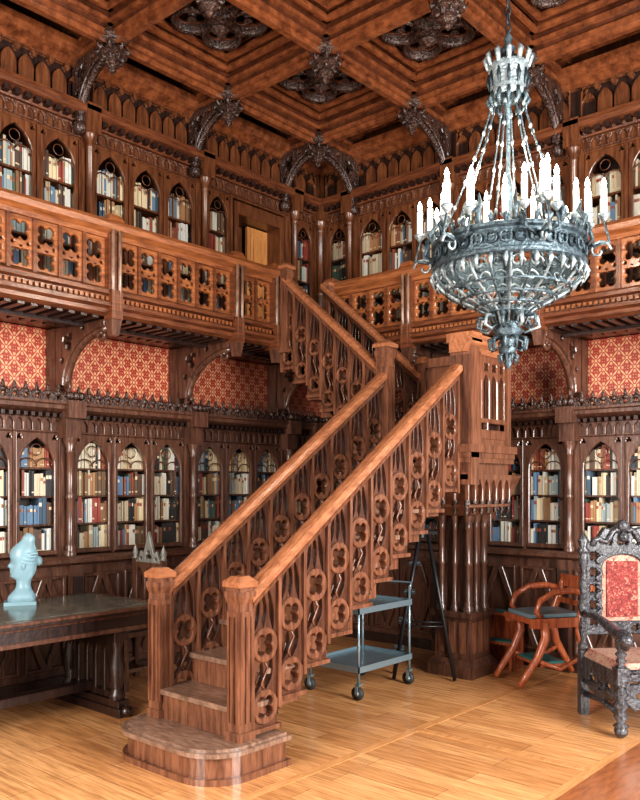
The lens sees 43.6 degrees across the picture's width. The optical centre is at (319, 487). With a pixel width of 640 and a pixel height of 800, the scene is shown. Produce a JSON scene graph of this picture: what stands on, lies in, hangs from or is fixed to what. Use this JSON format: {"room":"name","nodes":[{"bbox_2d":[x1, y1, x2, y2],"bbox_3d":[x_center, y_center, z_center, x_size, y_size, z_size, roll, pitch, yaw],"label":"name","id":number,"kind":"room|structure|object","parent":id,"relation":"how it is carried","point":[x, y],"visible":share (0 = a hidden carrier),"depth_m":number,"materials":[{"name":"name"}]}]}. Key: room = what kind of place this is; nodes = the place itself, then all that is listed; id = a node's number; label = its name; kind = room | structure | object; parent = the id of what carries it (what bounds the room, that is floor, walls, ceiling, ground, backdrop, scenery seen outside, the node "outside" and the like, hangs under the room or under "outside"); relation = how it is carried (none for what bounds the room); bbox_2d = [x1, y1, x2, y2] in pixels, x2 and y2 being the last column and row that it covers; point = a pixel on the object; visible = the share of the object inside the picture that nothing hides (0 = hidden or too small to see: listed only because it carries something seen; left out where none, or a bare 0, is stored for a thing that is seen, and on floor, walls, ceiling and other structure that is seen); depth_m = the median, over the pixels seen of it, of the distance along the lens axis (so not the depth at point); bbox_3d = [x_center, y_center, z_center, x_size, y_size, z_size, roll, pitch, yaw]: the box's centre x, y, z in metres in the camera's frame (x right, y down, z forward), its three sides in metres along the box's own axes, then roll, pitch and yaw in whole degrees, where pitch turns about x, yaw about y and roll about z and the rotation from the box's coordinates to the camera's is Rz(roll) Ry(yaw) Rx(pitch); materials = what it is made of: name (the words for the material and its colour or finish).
{"room":"library","nodes":[
{"label":"library","id":0,"kind":"room"},
{"bbox_2d":[0,0,319,491],"bbox_3d":[-2.829,-1.375,6.530,0.600,5.950,8.900,0,0,41],"label":"wall","id":1,"kind":"structure","parent":0,"point":[122,367],"depth_m":7.34,"materials":[{"name":"red fabric"}]},
{"bbox_2d":[229,200,283,364],"bbox_3d":[-0.772,-2.190,8.690,0.350,1.620,0.740,0,0,41],"label":"door","id":2,"kind":"structure","parent":1,"relation":"in","point":[258,234],"depth_m":8.76,"materials":[{"name":"brown wood"}]},
{"bbox_2d":[0,187,639,418],"bbox_3d":[0.250,-1.390,4.180,7.110,1.380,7.360,0,0,41],"label":"gallery balcony","id":3,"kind":"object","parent":1,"relation":"attached to","point":[77,310],"visible":0.72,"depth_m":6.53,"materials":[{"name":"brown wood"}]},
{"bbox_2d":[0,3,328,365],"bbox_3d":[-2.385,-2.560,6.700,0.555,2.360,7.080,0,0,41],"label":"bookcase","id":4,"kind":"object","parent":3,"relation":"on","point":[132,159],"depth_m":7.30,"materials":[{"name":"brown wood"}]},
{"bbox_2d":[312,40,639,348],"bbox_3d":[2.706,-2.560,7.038,7.080,2.360,0.555,0,0,41],"label":"bookcase","id":5,"kind":"object","parent":3,"relation":"on","point":[399,170],"depth_m":7.86,"materials":[{"name":"brown wood"}]},
{"bbox_2d":[0,636,639,799],"bbox_3d":[0.232,1.659,3.651,9.000,0.123,9.400,0,0,41],"label":"floor","id":6,"kind":"structure","parent":0,"point":[432,737],"depth_m":4.97,"materials":[{"name":"brown wood"}]},
{"bbox_2d":[0,592,147,718],"bbox_3d":[-2.091,1.215,5.339,0.960,0.770,1.920,0,0,41],"label":"table","id":7,"kind":"object","parent":6,"relation":"on","point":[93,621],"visible":0.98,"depth_m":5.58,"materials":[{"name":"brown wood"}]},
{"bbox_2d":[4,533,42,606],"bbox_3d":[-2.102,0.578,5.671,0.258,0.503,0.172,0,0,-20],"label":"bust","id":8,"kind":"object","parent":7,"relation":"on","point":[24,558],"visible":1,"depth_m":5.62,"materials":[{"name":"teal ceramic"}]},
{"bbox_2d":[101,532,166,691],"bbox_3d":[-1.549,0.985,6.520,0.440,1.230,0.450,0,0,41],"label":"chair","id":9,"kind":"object","parent":6,"relation":"on","point":[142,561],"visible":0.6,"depth_m":6.66,"materials":[{"name":"brown wood"}]},
{"bbox_2d":[0,378,322,695],"bbox_3d":[-2.399,0.388,6.260,0.396,2.425,7.070,0,0,41],"label":"bookcase","id":10,"kind":"object","parent":6,"relation":"on","point":[90,481],"visible":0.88,"depth_m":6.89,"materials":[{"name":"brown wood"}]},
{"bbox_2d":[0,443,300,552],"bbox_3d":[-2.470,0.081,6.324,0.152,0.918,6.732,0,0,41],"label":"books","id":11,"kind":"object","parent":10,"relation":"on","point":[36,461],"depth_m":7.10,"materials":[{"name":"multicoloured paper"}]},
{"bbox_2d":[121,262,520,786],"bbox_3d":[-0.147,-0.242,6.186,2.110,3.685,3.605,0,0,41],"label":"staircase","id":12,"kind":"structure","parent":6,"relation":"on","point":[448,456],"depth_m":5.52,"materials":[{"name":"brown wood"}]},
{"bbox_2d":[304,580,413,700],"bbox_3d":[0.326,1.184,6.414,0.584,0.830,0.721,0,0,41],"label":"cart","id":13,"kind":"object","parent":6,"relation":"on","point":[359,659],"visible":0.84,"depth_m":6.38,"materials":[{"name":"grey metal"}]},
{"bbox_2d":[392,530,456,680],"bbox_3d":[0.872,0.979,6.719,0.529,1.228,0.264,0,0,6],"label":"step ladder","id":14,"kind":"object","parent":6,"relation":"on","point":[403,620],"visible":0.77,"depth_m":6.62,"materials":[{"name":"black metal"}]},
{"bbox_2d":[323,387,639,682],"bbox_3d":[2.676,0.388,6.692,6.800,2.425,0.396,0,0,41],"label":"bookcase","id":15,"kind":"object","parent":6,"relation":"on","point":[578,465],"visible":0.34,"depth_m":7.17,"materials":[{"name":"brown wood"}]},
{"bbox_2d":[422,445,639,543],"bbox_3d":[2.787,0.081,6.723,6.330,0.918,0.151,0,0,41],"label":"books","id":16,"kind":"object","parent":15,"relation":"on","point":[600,465],"depth_m":7.21,"materials":[{"name":"multicoloured paper"}]},
{"bbox_2d":[490,608,523,671],"bbox_3d":[1.613,1.353,7.134,0.350,0.495,0.240,0,0,41],"label":"steps","id":17,"kind":"structure","parent":6,"relation":"on","point":[502,631],"depth_m":7.20,"materials":[{"name":"red wood"}]},
{"bbox_2d":[494,573,601,688],"bbox_3d":[1.867,1.165,6.580,0.760,0.854,0.480,0,0,-15],"label":"chair","id":18,"kind":"object","parent":6,"relation":"on","point":[548,619],"visible":0.9,"depth_m":6.51,"materials":[{"name":"red wood"}]},
{"bbox_2d":[577,519,639,737],"bbox_3d":[2.172,0.914,5.376,0.669,1.373,0.733,0,0,-6],"label":"carved armchair","id":19,"kind":"object","parent":6,"relation":"on","point":[616,581],"visible":1,"depth_m":5.63,"materials":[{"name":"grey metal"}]},
{"bbox_2d":[10,0,639,214],"bbox_3d":[0.362,-3.600,3.800,9.000,1.160,9.005,0,0,41],"label":"ceiling","id":20,"kind":"structure","parent":0,"point":[325,75],"depth_m":6.87,"materials":[{"name":"brown wood"}]},
{"bbox_2d":[413,0,611,369],"bbox_3d":[1.179,-2.315,5.003,1.150,3.170,1.207,0,0,41],"label":"chandelier","id":21,"kind":"object","parent":20,"relation":"hanging from","point":[508,79],"visible":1,"depth_m":4.83,"materials":[{"name":"silver metal"}]},
{"bbox_2d":[320,33,639,491],"bbox_3d":[3.168,-1.375,6.929,8.900,5.950,0.600,0,0,41],"label":"wall","id":22,"kind":"structure","parent":0,"point":[613,362],"depth_m":7.19,"materials":[{"name":"red fabric"}]}
]}

